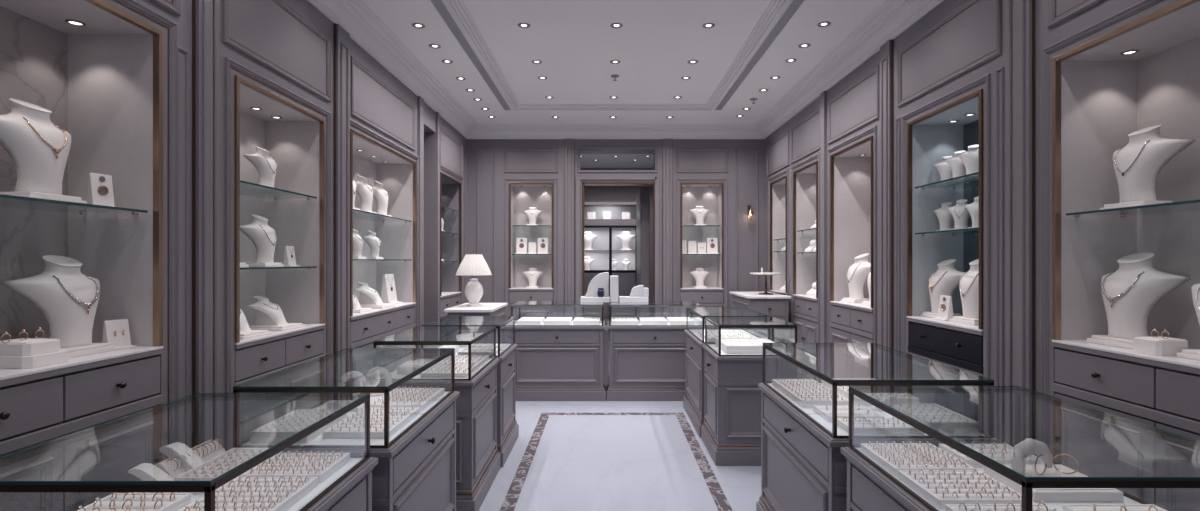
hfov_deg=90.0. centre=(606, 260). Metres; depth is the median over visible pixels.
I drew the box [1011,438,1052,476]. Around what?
stand
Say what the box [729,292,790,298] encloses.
countertop
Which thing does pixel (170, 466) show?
bar
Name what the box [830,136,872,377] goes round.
display cabinet
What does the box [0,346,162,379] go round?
countertop
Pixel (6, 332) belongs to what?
ring
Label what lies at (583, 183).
trim
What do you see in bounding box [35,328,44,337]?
ring
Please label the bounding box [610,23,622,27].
recessed light
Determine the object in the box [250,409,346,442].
tray
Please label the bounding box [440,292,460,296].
countertop
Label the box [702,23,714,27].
recessed light
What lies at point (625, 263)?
bust
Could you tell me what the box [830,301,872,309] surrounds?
countertop
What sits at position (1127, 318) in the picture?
bust
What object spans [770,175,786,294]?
display cabinet
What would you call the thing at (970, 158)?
bust
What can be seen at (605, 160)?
ceiling
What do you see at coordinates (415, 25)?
recessed light
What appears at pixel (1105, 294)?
necklace
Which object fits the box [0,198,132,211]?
shelf
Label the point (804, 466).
display counter
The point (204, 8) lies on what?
trim
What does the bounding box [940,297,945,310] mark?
earring
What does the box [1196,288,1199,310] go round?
necklace
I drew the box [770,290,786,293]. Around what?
countertop
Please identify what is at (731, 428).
display counter
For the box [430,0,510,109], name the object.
ceiling vent
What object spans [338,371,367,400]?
display
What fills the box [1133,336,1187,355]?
block
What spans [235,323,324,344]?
countertop
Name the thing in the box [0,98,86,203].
bust
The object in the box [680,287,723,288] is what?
countertop
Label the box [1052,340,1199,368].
countertop
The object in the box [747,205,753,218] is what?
wall sconce
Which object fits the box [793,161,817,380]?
display cabinet
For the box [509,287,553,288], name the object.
countertop
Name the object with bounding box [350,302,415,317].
countertop
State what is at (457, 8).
trim
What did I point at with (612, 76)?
sprinkler
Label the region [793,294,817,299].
countertop
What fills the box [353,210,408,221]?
shelf
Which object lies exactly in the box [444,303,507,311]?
countertop
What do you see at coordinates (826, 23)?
recessed light
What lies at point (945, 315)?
display card
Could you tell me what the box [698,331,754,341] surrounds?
tray
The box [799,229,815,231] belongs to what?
shelf
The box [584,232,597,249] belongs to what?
bust
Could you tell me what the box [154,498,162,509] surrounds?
ring
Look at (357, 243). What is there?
bust
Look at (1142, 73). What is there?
display cabinet
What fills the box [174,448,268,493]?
tray
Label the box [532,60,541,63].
recessed light
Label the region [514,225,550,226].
shelf
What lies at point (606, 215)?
display box
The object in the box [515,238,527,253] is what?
display card
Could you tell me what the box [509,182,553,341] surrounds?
display cabinet
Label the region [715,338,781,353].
tray
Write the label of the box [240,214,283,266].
bust
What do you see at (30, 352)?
block
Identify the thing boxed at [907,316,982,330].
countertop
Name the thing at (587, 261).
bust
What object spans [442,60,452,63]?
recessed light
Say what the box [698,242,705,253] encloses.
display card
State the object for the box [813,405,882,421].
tray
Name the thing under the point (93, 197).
display card
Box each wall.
[104,0,466,460]
[467,139,764,341]
[580,168,653,316]
[765,0,1178,460]
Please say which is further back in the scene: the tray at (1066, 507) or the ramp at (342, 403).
the ramp at (342, 403)
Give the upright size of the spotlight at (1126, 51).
0.007 m
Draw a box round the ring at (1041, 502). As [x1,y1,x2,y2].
[1037,501,1047,510]
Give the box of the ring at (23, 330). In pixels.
[18,329,28,340]
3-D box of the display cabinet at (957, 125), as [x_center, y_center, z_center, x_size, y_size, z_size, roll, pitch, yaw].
[2.444,0.235,4.035,0.452,2.530,0.890,0,0,0]
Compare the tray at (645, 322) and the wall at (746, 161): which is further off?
the wall at (746, 161)
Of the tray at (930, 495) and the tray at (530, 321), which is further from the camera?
the tray at (530, 321)
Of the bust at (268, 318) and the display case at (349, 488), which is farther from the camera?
the bust at (268, 318)
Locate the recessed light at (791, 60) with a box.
[785,58,795,62]
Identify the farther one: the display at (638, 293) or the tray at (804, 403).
the display at (638, 293)
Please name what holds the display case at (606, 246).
attached to the wall at (591, 193)
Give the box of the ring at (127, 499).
[122,498,132,509]
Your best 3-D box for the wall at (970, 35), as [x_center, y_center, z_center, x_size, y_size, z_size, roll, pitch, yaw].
[2.525,-0.250,3.835,0.550,3.500,10.470,0,0,0]
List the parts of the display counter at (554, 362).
rail, drawer, door panel, rail, glass, filler post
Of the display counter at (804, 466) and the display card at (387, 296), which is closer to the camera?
the display counter at (804, 466)
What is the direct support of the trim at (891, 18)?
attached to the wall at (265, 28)
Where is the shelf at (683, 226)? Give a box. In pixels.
[683,226,717,226]
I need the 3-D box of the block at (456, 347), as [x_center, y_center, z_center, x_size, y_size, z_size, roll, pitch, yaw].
[-1.220,0.678,4.600,0.140,0.044,0.180,0,0,0]
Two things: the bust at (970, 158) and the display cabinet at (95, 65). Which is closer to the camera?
the display cabinet at (95, 65)
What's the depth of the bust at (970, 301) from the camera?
3.92 m
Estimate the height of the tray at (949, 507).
0.028 m
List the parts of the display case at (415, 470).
post, rail, rail, post, glass, panel, post, drawer, door panel, knob, post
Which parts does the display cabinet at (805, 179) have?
drawer, door, frame, panel, rail, panel, drawer, door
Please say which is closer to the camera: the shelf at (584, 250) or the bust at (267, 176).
the bust at (267, 176)
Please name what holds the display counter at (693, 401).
on the floor
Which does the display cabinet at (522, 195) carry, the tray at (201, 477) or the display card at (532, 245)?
the display card at (532, 245)
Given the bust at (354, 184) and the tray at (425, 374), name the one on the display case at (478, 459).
the tray at (425, 374)
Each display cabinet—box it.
[0,0,162,510]
[235,75,324,442]
[350,129,415,385]
[440,172,461,345]
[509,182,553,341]
[680,182,723,328]
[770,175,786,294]
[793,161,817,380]
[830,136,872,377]
[907,89,982,430]
[1052,0,1199,510]
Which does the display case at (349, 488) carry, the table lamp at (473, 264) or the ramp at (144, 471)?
the ramp at (144, 471)
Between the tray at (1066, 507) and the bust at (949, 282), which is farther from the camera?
the bust at (949, 282)
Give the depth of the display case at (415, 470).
2.51 m
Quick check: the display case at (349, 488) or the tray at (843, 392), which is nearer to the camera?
the display case at (349, 488)
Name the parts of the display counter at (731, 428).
post, door panel, drawer, post, panel, rail, rail, glass, post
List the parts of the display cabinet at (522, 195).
panel, drawer, door, panel, frame, panel, panel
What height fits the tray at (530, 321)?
0.050 m
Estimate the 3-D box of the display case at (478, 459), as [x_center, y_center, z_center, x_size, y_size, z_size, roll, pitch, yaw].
[-1.082,0.985,3.920,0.636,1.030,0.860,0,0,0]
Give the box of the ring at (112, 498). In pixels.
[109,497,114,509]
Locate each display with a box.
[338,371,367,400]
[366,367,391,396]
[580,272,617,302]
[619,285,648,301]
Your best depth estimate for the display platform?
1.75 m
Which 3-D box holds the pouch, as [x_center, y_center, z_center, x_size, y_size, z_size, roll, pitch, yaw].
[-0.070,0.357,6.830,0.080,0.105,0.080,0,0,0]
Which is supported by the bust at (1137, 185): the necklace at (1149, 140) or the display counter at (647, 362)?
the necklace at (1149, 140)
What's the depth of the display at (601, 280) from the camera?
6.88 m
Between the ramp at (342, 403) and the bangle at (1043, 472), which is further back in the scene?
the ramp at (342, 403)
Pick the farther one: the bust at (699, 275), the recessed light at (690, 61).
the bust at (699, 275)
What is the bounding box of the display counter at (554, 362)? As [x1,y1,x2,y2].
[509,301,608,400]
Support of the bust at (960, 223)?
on the display cabinet at (957, 125)
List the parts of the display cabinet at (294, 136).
panel, drawer, door, panel, rail, panel, drawer, door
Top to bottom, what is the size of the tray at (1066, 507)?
0.028 m
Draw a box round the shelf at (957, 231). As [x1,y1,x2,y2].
[929,229,978,233]
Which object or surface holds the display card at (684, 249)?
on the display cabinet at (710, 195)
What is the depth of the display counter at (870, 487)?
1.89 m
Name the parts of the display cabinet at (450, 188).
drawer, panel, panel, drawer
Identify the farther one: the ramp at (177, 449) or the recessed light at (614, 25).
the recessed light at (614, 25)
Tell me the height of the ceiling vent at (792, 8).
0.005 m
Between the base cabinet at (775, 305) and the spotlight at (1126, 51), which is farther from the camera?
the base cabinet at (775, 305)
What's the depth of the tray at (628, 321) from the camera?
6.52 m
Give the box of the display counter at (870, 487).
[841,386,1199,510]
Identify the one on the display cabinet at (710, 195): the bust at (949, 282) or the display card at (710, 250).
the display card at (710, 250)
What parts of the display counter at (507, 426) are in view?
rail, glass, post, rail, drawer, door panel, post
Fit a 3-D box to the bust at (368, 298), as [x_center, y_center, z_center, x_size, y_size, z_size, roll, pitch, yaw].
[-2.162,0.312,5.549,0.304,0.236,0.288,0,0,4]
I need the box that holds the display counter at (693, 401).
[683,307,769,437]
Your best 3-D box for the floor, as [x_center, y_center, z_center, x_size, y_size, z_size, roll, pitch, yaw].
[0.125,1.550,5.400,5.350,0.100,13.600,0,0,0]
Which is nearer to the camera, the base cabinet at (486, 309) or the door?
the base cabinet at (486, 309)
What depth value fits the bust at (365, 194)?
5.37 m
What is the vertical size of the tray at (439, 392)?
0.028 m
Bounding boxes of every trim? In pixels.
[117,0,466,450]
[308,0,943,138]
[443,0,790,110]
[477,139,757,341]
[500,413,732,510]
[582,182,654,316]
[767,0,1163,447]
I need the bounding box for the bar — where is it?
[155,439,225,478]
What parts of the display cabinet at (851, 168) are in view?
drawer, door, rail, panel, panel, drawer, door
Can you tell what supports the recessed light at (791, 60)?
in the ceiling at (575, 42)
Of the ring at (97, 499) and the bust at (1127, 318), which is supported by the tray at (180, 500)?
the ring at (97, 499)
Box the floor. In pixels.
[479,385,760,510]
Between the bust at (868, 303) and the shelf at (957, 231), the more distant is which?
the bust at (868, 303)
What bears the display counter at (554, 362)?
on the floor
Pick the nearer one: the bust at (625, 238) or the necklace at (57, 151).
the necklace at (57, 151)
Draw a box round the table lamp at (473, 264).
[456,250,491,306]
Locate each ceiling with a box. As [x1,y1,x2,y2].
[363,0,884,123]
[580,154,653,167]
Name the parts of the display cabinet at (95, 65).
knob, drawer, door, panel, panel, rail, drawer, door, panel, knob, frame, knob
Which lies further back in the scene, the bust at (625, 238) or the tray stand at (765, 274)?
the bust at (625, 238)
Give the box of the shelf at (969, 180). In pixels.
[920,174,978,187]
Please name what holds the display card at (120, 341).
on the countertop
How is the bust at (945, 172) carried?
on the display cabinet at (957, 125)
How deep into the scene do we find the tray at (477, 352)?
4.48 m
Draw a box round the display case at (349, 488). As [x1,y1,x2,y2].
[0,393,377,510]
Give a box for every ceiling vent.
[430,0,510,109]
[715,0,804,109]
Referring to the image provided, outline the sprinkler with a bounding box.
[611,75,618,80]
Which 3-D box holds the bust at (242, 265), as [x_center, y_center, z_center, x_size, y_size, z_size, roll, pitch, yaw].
[-2.177,-0.129,3.421,0.152,0.333,0.290,0,0,4]
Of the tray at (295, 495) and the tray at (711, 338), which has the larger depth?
the tray at (711, 338)
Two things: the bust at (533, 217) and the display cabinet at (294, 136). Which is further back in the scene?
the bust at (533, 217)
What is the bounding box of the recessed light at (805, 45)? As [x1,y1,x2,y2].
[798,43,810,47]
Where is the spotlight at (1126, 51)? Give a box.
[1120,49,1138,54]
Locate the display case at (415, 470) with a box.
[226,348,459,510]
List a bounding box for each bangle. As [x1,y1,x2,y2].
[1034,454,1046,475]
[1052,453,1079,474]
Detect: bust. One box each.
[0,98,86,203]
[2,255,114,357]
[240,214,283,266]
[240,263,248,267]
[240,309,271,338]
[243,146,275,187]
[246,296,305,330]
[353,181,361,210]
[353,229,366,258]
[353,295,373,312]
[354,282,395,308]
[355,175,376,213]
[362,230,383,258]
[372,180,391,216]
[523,207,542,224]
[523,268,543,287]
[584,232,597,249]
[584,256,594,269]
[608,259,617,269]
[616,232,634,249]
[621,259,630,269]
[689,206,709,224]
[689,268,709,287]
[841,253,870,302]
[862,272,870,305]
[920,259,964,317]
[934,156,952,180]
[934,202,953,230]
[946,150,965,177]
[948,199,969,229]
[950,259,978,324]
[958,145,978,174]
[965,196,978,227]
[1087,253,1190,348]
[1100,125,1194,209]
[1177,283,1199,360]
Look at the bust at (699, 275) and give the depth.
8.72 m
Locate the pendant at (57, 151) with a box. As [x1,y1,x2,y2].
[52,148,61,158]
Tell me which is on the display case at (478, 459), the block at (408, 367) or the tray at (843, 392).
the block at (408, 367)
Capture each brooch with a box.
[98,176,108,194]
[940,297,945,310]
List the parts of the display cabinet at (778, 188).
panel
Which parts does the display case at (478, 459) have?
post, rail, glass, rail, panel, post, drawer, door panel, post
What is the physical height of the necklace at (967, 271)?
0.173 m
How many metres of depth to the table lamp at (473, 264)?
6.32 m
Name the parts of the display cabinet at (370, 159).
door, panel, panel, drawer, rail, door, panel, door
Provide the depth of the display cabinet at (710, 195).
8.89 m
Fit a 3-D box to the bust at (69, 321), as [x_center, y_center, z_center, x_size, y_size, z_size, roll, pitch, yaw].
[-2.188,0.178,2.441,0.184,0.404,0.352,0,0,4]
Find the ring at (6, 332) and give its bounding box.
[0,331,11,342]
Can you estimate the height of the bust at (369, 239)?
0.273 m
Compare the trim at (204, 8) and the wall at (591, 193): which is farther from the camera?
the wall at (591, 193)
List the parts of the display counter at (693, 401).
glass pane, door panel, drawer, rail, post, rail, glass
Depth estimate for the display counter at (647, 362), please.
6.45 m
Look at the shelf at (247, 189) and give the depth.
3.83 m
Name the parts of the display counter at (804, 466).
post, knob, door panel, drawer, glass, post, panel, post, rail, rail, post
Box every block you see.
[0,338,67,368]
[327,400,352,408]
[397,361,430,374]
[436,345,458,353]
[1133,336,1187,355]
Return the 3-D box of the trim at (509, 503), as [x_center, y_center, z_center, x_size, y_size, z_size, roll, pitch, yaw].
[0.055,1.500,2.665,1.400,0.002,6.530,0,0,0]
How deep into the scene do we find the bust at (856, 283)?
5.72 m
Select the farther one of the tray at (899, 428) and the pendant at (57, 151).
the tray at (899, 428)
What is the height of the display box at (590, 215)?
0.144 m
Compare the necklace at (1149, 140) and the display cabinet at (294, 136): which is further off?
the display cabinet at (294, 136)
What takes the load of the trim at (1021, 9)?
attached to the wall at (970, 35)
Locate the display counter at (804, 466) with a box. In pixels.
[756,343,1002,510]
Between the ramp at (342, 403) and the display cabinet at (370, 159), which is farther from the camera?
the display cabinet at (370, 159)
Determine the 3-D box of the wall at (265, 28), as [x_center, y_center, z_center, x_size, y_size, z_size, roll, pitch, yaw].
[-2.275,-0.250,3.835,0.550,3.500,10.470,0,0,0]
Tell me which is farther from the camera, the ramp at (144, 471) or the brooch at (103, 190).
the brooch at (103, 190)
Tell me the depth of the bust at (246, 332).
3.49 m
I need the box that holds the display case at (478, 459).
[370,326,500,510]
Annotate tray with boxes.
[79,493,190,510]
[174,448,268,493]
[181,477,317,510]
[241,453,349,483]
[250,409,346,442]
[322,407,419,438]
[370,388,444,410]
[420,363,478,377]
[438,355,488,365]
[458,346,500,354]
[517,317,544,324]
[544,317,571,324]
[573,317,599,324]
[611,317,637,324]
[639,317,667,324]
[667,317,695,324]
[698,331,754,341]
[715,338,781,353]
[772,379,848,407]
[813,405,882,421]
[821,378,918,406]
[837,418,923,433]
[860,443,974,476]
[892,403,978,433]
[898,470,1021,508]
[938,444,1040,467]
[945,504,1052,510]
[1063,504,1166,510]
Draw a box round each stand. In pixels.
[750,272,781,294]
[867,394,896,411]
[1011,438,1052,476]
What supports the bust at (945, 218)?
on the display cabinet at (957, 125)
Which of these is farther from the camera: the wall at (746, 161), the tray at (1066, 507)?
the wall at (746, 161)
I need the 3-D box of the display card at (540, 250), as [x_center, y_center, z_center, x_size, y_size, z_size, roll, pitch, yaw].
[-0.930,-0.217,8.720,0.186,0.235,0.112,0,0,0]
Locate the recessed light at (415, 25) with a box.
[412,23,424,28]
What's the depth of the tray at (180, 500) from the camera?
1.68 m
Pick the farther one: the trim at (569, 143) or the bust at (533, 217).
the bust at (533, 217)
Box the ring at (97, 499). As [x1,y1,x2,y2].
[93,498,101,508]
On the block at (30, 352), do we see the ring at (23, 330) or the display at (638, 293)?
the ring at (23, 330)
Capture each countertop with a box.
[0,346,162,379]
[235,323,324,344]
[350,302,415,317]
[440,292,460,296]
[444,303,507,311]
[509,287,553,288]
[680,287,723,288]
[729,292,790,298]
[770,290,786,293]
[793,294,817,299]
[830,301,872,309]
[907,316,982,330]
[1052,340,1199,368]
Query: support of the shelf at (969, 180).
attached to the display cabinet at (957, 125)
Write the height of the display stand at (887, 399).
0.072 m
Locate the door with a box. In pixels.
[636,188,649,319]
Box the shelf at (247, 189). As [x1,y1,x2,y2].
[240,182,310,197]
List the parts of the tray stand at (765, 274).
plate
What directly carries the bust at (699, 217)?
on the display cabinet at (710, 195)
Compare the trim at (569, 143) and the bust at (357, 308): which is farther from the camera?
the trim at (569, 143)
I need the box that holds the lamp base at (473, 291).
[464,278,482,306]
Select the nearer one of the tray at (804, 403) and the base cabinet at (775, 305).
the tray at (804, 403)
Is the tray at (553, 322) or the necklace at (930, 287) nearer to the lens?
the necklace at (930, 287)
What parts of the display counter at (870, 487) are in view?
post, drawer, rail, post, post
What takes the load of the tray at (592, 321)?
on the display counter at (554, 362)
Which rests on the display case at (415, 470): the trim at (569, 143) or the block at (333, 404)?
the block at (333, 404)
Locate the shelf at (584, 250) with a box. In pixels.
[584,250,634,250]
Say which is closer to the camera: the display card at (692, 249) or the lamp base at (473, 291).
the lamp base at (473, 291)
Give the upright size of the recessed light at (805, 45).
0.009 m
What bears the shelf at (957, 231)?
attached to the display cabinet at (957, 125)
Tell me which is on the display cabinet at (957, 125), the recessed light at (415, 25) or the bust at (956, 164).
the bust at (956, 164)
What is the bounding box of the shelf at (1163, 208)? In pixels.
[1078,203,1199,214]
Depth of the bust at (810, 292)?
6.84 m
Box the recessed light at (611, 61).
[610,60,619,63]
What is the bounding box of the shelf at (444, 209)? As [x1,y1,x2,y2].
[442,207,456,211]
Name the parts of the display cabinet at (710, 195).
panel, panel, panel, drawer, door, rail, panel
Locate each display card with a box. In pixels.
[87,173,115,206]
[102,319,137,349]
[283,246,299,266]
[381,274,402,304]
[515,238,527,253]
[528,242,535,253]
[536,238,549,253]
[682,240,686,253]
[687,241,697,253]
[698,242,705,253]
[706,238,718,253]
[933,295,952,320]
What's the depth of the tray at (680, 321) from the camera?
6.52 m
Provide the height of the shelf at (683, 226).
0.008 m
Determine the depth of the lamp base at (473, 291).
6.34 m
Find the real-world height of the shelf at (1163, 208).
0.008 m
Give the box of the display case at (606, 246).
[584,202,635,324]
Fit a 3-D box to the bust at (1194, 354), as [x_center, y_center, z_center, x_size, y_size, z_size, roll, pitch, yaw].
[2.438,0.198,2.361,0.179,0.394,0.343,0,0,-4]
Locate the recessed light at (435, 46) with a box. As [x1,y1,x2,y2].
[429,44,440,48]
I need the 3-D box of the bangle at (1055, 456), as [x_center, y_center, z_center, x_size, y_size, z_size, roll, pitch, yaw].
[1.430,0.632,1.870,0.069,0.065,0.005,0,0,34]
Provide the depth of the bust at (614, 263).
11.32 m
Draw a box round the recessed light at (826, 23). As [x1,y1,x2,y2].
[817,21,830,26]
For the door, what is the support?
in the wall at (746, 161)
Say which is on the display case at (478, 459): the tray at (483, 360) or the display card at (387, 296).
the tray at (483, 360)
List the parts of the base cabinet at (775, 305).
panel, door panel, drawer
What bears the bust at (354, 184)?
on the display cabinet at (370, 159)
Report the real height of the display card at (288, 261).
0.140 m
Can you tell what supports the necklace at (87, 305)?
on the bust at (69, 321)
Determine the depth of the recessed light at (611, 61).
5.89 m
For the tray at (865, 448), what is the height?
0.028 m
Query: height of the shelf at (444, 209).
0.008 m
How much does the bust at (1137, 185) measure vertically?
0.389 m
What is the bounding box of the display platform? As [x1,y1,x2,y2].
[983,464,1122,501]
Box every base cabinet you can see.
[444,303,507,341]
[729,292,790,349]
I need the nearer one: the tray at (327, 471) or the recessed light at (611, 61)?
the tray at (327, 471)
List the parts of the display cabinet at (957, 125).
door, panel, rail, drawer, panel, door, panel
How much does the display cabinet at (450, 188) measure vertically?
2.570 m
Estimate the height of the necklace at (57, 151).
0.149 m
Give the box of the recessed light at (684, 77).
[681,76,690,79]
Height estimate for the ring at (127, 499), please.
0.039 m
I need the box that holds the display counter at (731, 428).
[701,317,800,465]
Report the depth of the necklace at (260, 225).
3.79 m
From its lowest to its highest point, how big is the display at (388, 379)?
0.164 m
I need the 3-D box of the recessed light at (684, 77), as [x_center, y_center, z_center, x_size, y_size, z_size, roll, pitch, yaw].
[0.845,-1.956,6.420,0.104,0.009,0.104,0,0,0]
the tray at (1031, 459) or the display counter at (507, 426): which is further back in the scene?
the display counter at (507, 426)
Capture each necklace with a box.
[23,117,66,158]
[52,274,98,313]
[260,225,276,245]
[928,271,946,292]
[959,271,978,296]
[1102,271,1144,307]
[1114,140,1149,175]
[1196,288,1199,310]
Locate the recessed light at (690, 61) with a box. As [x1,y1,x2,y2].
[688,60,697,63]
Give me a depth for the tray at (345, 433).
2.49 m
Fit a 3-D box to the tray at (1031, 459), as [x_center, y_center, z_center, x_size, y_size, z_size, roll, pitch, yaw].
[1.345,0.686,2.120,0.250,0.028,0.180,0,0,0]
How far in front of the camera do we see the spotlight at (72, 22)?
2.54 m
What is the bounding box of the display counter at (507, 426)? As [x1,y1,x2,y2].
[421,316,518,466]
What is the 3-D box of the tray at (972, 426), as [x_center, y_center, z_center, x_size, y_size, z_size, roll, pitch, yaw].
[1.400,0.675,2.580,0.200,0.050,0.320,0,0,0]
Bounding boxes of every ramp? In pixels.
[128,463,182,492]
[159,442,206,471]
[336,400,364,411]
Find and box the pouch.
[597,288,603,296]
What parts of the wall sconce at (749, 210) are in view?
plate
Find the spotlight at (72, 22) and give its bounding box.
[65,19,85,26]
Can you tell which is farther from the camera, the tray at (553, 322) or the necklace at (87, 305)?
the tray at (553, 322)
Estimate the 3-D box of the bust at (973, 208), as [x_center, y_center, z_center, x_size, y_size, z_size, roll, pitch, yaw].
[2.461,-0.319,3.971,0.098,0.227,0.188,0,0,-42]
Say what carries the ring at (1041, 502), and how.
on the tray at (949, 507)
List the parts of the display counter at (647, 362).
post, drawer, door panel, rail, glass, rail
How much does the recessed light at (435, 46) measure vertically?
0.009 m
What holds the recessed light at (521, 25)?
in the ceiling at (575, 42)
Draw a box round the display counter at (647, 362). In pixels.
[607,301,701,400]
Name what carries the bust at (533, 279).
on the countertop
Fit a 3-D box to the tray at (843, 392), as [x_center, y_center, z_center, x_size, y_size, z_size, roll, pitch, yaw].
[1.345,0.677,3.110,0.290,0.045,0.500,0,0,0]
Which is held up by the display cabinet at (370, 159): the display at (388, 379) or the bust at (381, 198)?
the bust at (381, 198)
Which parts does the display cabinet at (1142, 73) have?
knob, knob, panel, drawer, door, frame, rail, panel, panel, drawer, door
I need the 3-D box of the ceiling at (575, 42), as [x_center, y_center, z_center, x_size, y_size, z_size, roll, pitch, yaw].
[0.125,-1.980,3.585,4.250,0.160,9.970,0,0,0]
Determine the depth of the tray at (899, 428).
2.45 m
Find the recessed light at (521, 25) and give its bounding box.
[518,23,529,27]
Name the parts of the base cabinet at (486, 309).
drawer, panel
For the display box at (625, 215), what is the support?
on the display case at (606, 246)
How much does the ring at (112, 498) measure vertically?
0.039 m
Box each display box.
[587,212,594,218]
[603,212,610,218]
[622,212,629,218]

